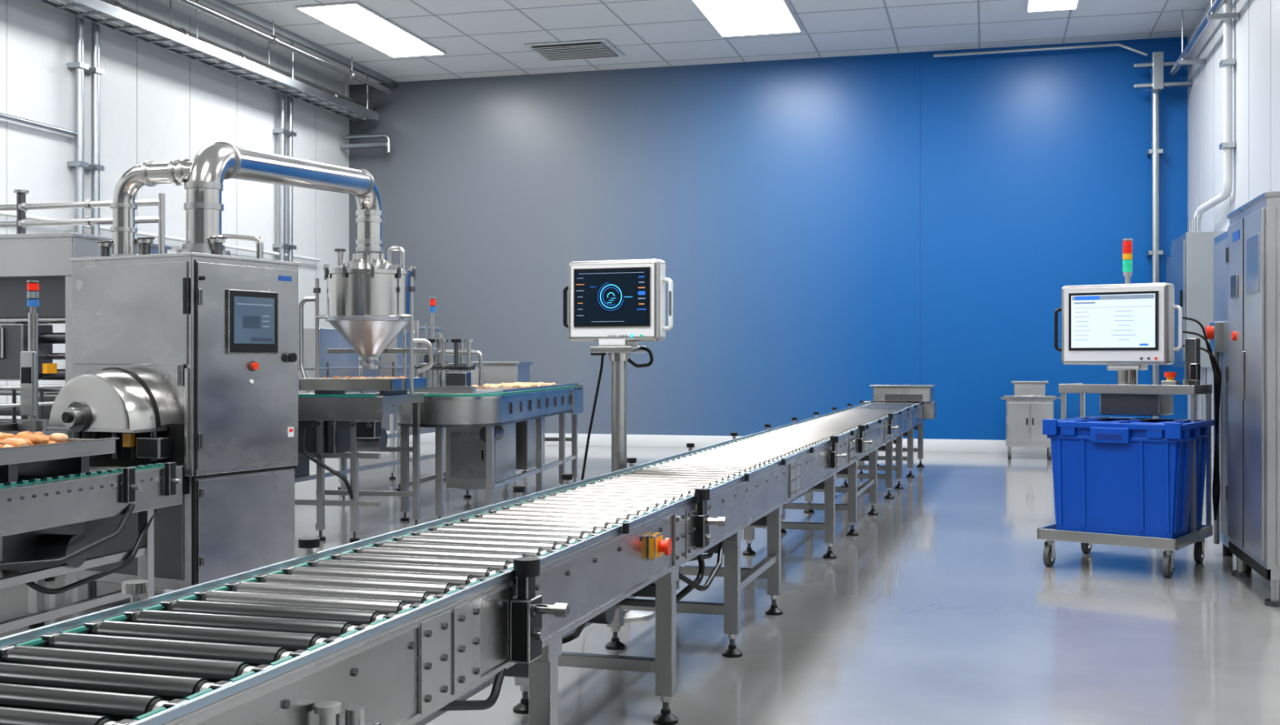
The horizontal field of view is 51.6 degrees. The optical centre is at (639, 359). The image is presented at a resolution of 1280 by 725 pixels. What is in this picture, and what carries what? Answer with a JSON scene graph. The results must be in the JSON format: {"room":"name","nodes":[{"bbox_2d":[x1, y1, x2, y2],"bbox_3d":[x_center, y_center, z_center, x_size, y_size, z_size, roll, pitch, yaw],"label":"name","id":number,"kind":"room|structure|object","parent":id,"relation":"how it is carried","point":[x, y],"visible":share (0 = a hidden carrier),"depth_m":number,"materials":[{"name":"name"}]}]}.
{"room":"processing plant","nodes":[
{"label":"processing plant","id":0,"kind":"room"},
{"bbox_2d":[0,0,349,417],"bbox_3d":[-8.534,-1.685,10.613,0.204,6.270,26.200,0,0,15],"label":"wall","id":1,"kind":"structure","parent":0,"point":[157,104],"depth_m":17.84,"materials":[{"name":"white paint"}]},
{"bbox_2d":[0,16,391,262],"bbox_3d":[-7.974,-1.550,10.492,0.929,5.400,25.650,0,0,15],"label":"pipes","id":2,"kind":"object","parent":1,"relation":"attached to","point":[80,68],"visible":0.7,"depth_m":16.42,"materials":[{"name":"silver metal"}]},
{"bbox_2d":[201,0,397,88],"bbox_3d":[-7.579,-4.770,10.362,0.080,0.100,26.200,0,0,15],"label":"trim","id":3,"kind":"structure","parent":1,"relation":"attached to","point":[223,5],"depth_m":19.72,"materials":[{"name":"grey metal"}]},
{"bbox_2d":[0,442,1279,724],"bbox_3d":[-1.790,1.550,8.844,14.150,0.200,26.600,0,0,15],"label":"floor","id":4,"kind":"structure","parent":0,"point":[944,606],"depth_m":7.20,"materials":[{"name":"grey concrete"}]},
{"bbox_2d":[0,384,67,581],"bbox_3d":[-4.772,0.790,8.075,1.570,1.320,1.800,0,0,15],"label":"table","id":5,"kind":"object","parent":4,"relation":"on","point":[6,425],"visible":0.27,"depth_m":8.35,"materials":[{"name":"silver metal"}]},
{"bbox_2d":[17,280,48,431],"bbox_3d":[-3.802,-0.021,8.286,0.177,0.942,0.180,0,0,15],"label":"light","id":6,"kind":"object","parent":5,"relation":"attached to","point":[29,358],"visible":0.98,"depth_m":8.24,"materials":[{"name":"silver metal"}]},
{"bbox_2d":[0,189,171,438],"bbox_3d":[-4.452,0.120,9.883,2.572,2.660,1.180,0,0,15],"label":"machine","id":7,"kind":"object","parent":4,"relation":"on","point":[43,258],"visible":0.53,"depth_m":9.33,"materials":[{"name":"silver metal"}]},
{"bbox_2d":[0,462,183,633],"bbox_3d":[-3.315,1.000,5.491,0.880,0.900,3.740,0,0,15],"label":"conveyor","id":8,"kind":"object","parent":4,"relation":"on","point":[42,518],"visible":0.78,"depth_m":6.41,"materials":[{"name":"metal"}]},
{"bbox_2d":[0,431,119,484],"bbox_3d":[-3.138,0.464,6.106,0.670,0.226,1.400,0,0,15],"label":"tray","id":9,"kind":"object","parent":8,"relation":"on","point":[25,452],"visible":1,"depth_m":6.37,"materials":[{"name":"silver metal"}]},
{"bbox_2d":[46,233,301,607],"bbox_3d":[-2.764,0.355,7.749,1.010,2.190,1.230,0,0,27],"label":"machine","id":10,"kind":"object","parent":4,"relation":"on","point":[189,360],"visible":0.91,"depth_m":7.53,"materials":[{"name":"metal"}]},
{"bbox_2d":[110,142,383,256],"bbox_3d":[-2.387,-1.069,9.348,0.783,0.947,3.473,0,0,15],"label":"pipe","id":11,"kind":"object","parent":10,"relation":"on","point":[202,178],"visible":0.95,"depth_m":7.85,"materials":[{"name":"metal"}]},
{"bbox_2d":[294,375,426,542],"bbox_3d":[-2.393,0.795,10.949,1.050,1.310,0.962,0,0,12],"label":"table","id":12,"kind":"object","parent":4,"relation":"on","point":[333,422],"visible":0.95,"depth_m":10.58,"materials":[{"name":"silver metal"}]},
{"bbox_2d":[297,246,436,393],"bbox_3d":[-2.228,-0.320,11.024,1.082,1.215,0.845,0,0,43],"label":"hopper","id":13,"kind":"object","parent":12,"relation":"on","point":[370,297],"visible":1,"depth_m":10.77,"materials":[{"name":"metal"}]},
{"bbox_2d":[294,325,448,500],"bbox_3d":[-3.313,0.500,13.379,0.908,1.900,5.600,0,0,15],"label":"conveyor","id":14,"kind":"object","parent":4,"relation":"on","point":[331,365],"visible":0.22,"depth_m":13.40,"materials":[{"name":"silver metal"}]},
{"bbox_2d":[0,384,937,724],"bbox_3d":[1.196,0.900,9.952,0.985,1.100,17.654,0,0,16],"label":"conveyor","id":15,"kind":"object","parent":4,"relation":"on","point":[404,626],"visible":1,"depth_m":3.60,"materials":[{"name":"silver metal"}]},
{"bbox_2d":[397,382,582,520],"bbox_3d":[-1.462,0.855,13.483,0.980,1.189,4.140,0,0,9],"label":"conveyor","id":16,"kind":"object","parent":4,"relation":"on","point":[495,430],"visible":0.94,"depth_m":12.72,"materials":[{"name":"silver metal"}]},
{"bbox_2d":[423,297,435,386],"bbox_3d":[-1.928,-0.137,12.240,0.139,0.871,0.120,0,0,15],"label":"light","id":17,"kind":"object","parent":16,"relation":"on","point":[433,300],"visible":0.77,"depth_m":12.22,"materials":[{"name":"silver metal"}]},
{"bbox_2d":[413,320,482,392],"bbox_3d":[-1.735,-0.026,12.009,0.642,0.650,0.200,0,0,9],"label":"valve manifold","id":18,"kind":"object","parent":16,"relation":"on","point":[460,381],"visible":0.88,"depth_m":11.95,"materials":[{"name":"silver metal"}]},
{"bbox_2d":[471,361,532,475],"bbox_3d":[-1.748,0.740,16.587,0.660,1.420,0.660,0,0,10],"label":"bin","id":19,"kind":"object","parent":4,"relation":"on","point":[492,371],"visible":0.19,"depth_m":16.29,"materials":[{"name":"silver metal"}]},
{"bbox_2d":[563,258,672,622],"bbox_3d":[-0.105,0.448,7.482,0.403,2.005,0.606,0,0,-42],"label":"terminal","id":20,"kind":"object","parent":4,"relation":"on","point":[617,304],"visible":0.91,"depth_m":7.41,"materials":[{"name":"silver metal"}]},
{"bbox_2d":[1000,380,1061,459],"bbox_3d":[5.735,0.884,19.379,0.860,1.129,0.600,0,0,15],"label":"cabinet","id":21,"kind":"object","parent":4,"relation":"on","point":[1026,409],"visible":0.97,"depth_m":19.14,"materials":[{"name":"silver metal"}]},
{"bbox_2d":[1036,238,1222,577],"bbox_3d":[3.430,0.282,9.377,1.119,2.335,1.002,0,0,37],"label":"trolley","id":22,"kind":"object","parent":4,"relation":"on","point":[1126,328],"visible":0.95,"depth_m":9.41,"materials":[{"name":"silver metal"}]},
{"bbox_2d":[1042,416,1214,538],"bbox_3d":[3.438,0.820,9.296,0.920,0.808,0.918,0,0,37],"label":"crate","id":23,"kind":"object","parent":22,"relation":"on","point":[1112,475],"visible":1,"depth_m":8.98,"materials":[{"name":"plastic"}]},
{"bbox_2d":[1204,231,1252,571],"bbox_3d":[4.557,0.270,9.350,1.010,2.360,0.900,0,0,15],"label":"tall cabinet","id":24,"kind":"object","parent":4,"relation":"on","point":[1216,332],"visible":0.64,"depth_m":9.49,"materials":[{"name":"metal"}]},
{"bbox_2d":[1225,191,1279,607],"bbox_3d":[4.272,0.235,8.224,1.000,2.430,1.262,0,0,15],"label":"tall cabinet","id":25,"kind":"object","parent":4,"relation":"on","point":[1252,252],"visible":1,"depth_m":7.99,"materials":[{"name":"metal"}]},
{"bbox_2d":[151,0,1209,84],"bbox_3d":[-1.790,-4.917,8.844,14.150,0.206,26.600,0,0,15],"label":"ceiling","id":26,"kind":"structure","parent":0,"point":[479,38],"depth_m":19.31,"materials":[{"name":"tile"}]},
{"bbox_2d":[33,0,378,121],"bbox_3d":[-7.949,-4.460,10.485,0.430,0.700,25.850,0,0,15],"label":"cable tray","id":27,"kind":"object","parent":26,"relation":"hanging from","point":[112,15],"visible":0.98,"depth_m":18.07,"materials":[{"name":"silver metal"}]},
{"bbox_2d":[172,0,391,94],"bbox_3d":[-7.474,-4.638,10.128,0.130,0.344,25.400,0,0,15],"label":"conduit pipe","id":28,"kind":"object","parent":26,"relation":"attached to","point":[272,39],"visible":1,"depth_m":18.87,"materials":[{"name":"metal"}]},
{"bbox_2d":[294,1,446,57],"bbox_3d":[-3.879,-4.798,19.420,0.920,0.028,3.060,0,0,15],"label":"ceiling light panel","id":29,"kind":"object","parent":26,"relation":"in","point":[353,20],"depth_m":19.16,"materials":[{"name":"white plastic"}]},
{"bbox_2d":[524,39,624,62],"bbox_3d":[-1.011,-4.780,20.580,1.300,0.064,1.100,0,0,15],"label":"ceiling air vent","id":30,"kind":"object","parent":26,"relation":"in","point":[599,48],"depth_m":20.43,"materials":[{"name":"grey metal"}]},
{"bbox_2d":[690,0,802,36],"bbox_3d":[1.402,-4.798,18.034,1.210,0.028,3.060,0,0,15],"label":"ceiling light panel","id":31,"kind":"object","parent":26,"relation":"in","point":[729,18],"depth_m":18.48,"materials":[{"name":"white plastic"}]},
{"bbox_2d":[1026,0,1079,12],"bbox_3d":[5.349,-4.798,16.999,0.680,0.028,2.460,0,0,15],"label":"ceiling light panel","id":32,"kind":"object","parent":26,"relation":"in","point":[1033,6],"depth_m":17.89,"materials":[{"name":"white plastic"}]},
{"bbox_2d":[349,36,1187,439],"bbox_3d":[1.560,-1.685,21.610,14.150,6.270,0.203,0,0,15],"label":"wall","id":33,"kind":"structure","parent":0,"point":[826,230],"depth_m":21.28,"materials":[{"name":"paint"}]},
{"bbox_2d":[386,431,1047,453],"bbox_3d":[1.531,1.350,21.500,13.750,0.200,0.030,0,0,15],"label":"baseboard","id":34,"kind":"structure","parent":33,"relation":"attached to","point":[633,440],"depth_m":21.60,"materials":[{"name":"white paint"}]},
{"bbox_2d":[1187,0,1279,453],"bbox_3d":[4.955,-1.685,7.074,0.204,6.270,26.200,0,0,15],"label":"wall","id":35,"kind":"structure","parent":0,"point":[1256,31],"depth_m":15.85,"materials":[{"name":"white paint"}]},
{"bbox_2d":[933,0,1239,476],"bbox_3d":[4.460,-1.680,12.885,3.690,6.260,15.190,0,0,15],"label":"pipes","id":36,"kind":"object","parent":35,"relation":"attached to","point":[1157,64],"visible":0.83,"depth_m":19.25,"materials":[{"name":"grey metal"}]},
{"bbox_2d":[1166,216,1226,367],"bbox_3d":[7.281,-0.825,17.526,0.570,1.850,3.000,0,0,15],"label":"upper cabinet","id":37,"kind":"object","parent":35,"relation":"attached to","point":[1189,266],"visible":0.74,"depth_m":16.12,"materials":[{"name":"grey metal"}]},
{"bbox_2d":[1211,453,1213,469],"bbox_3d":[4.842,1.350,7.088,0.030,0.200,26.170,0,0,15],"label":"baseboard","id":38,"kind":"structure","parent":35,"relation":"attached to","point":[1211,453],"depth_m":17.45,"materials":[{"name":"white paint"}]}
]}

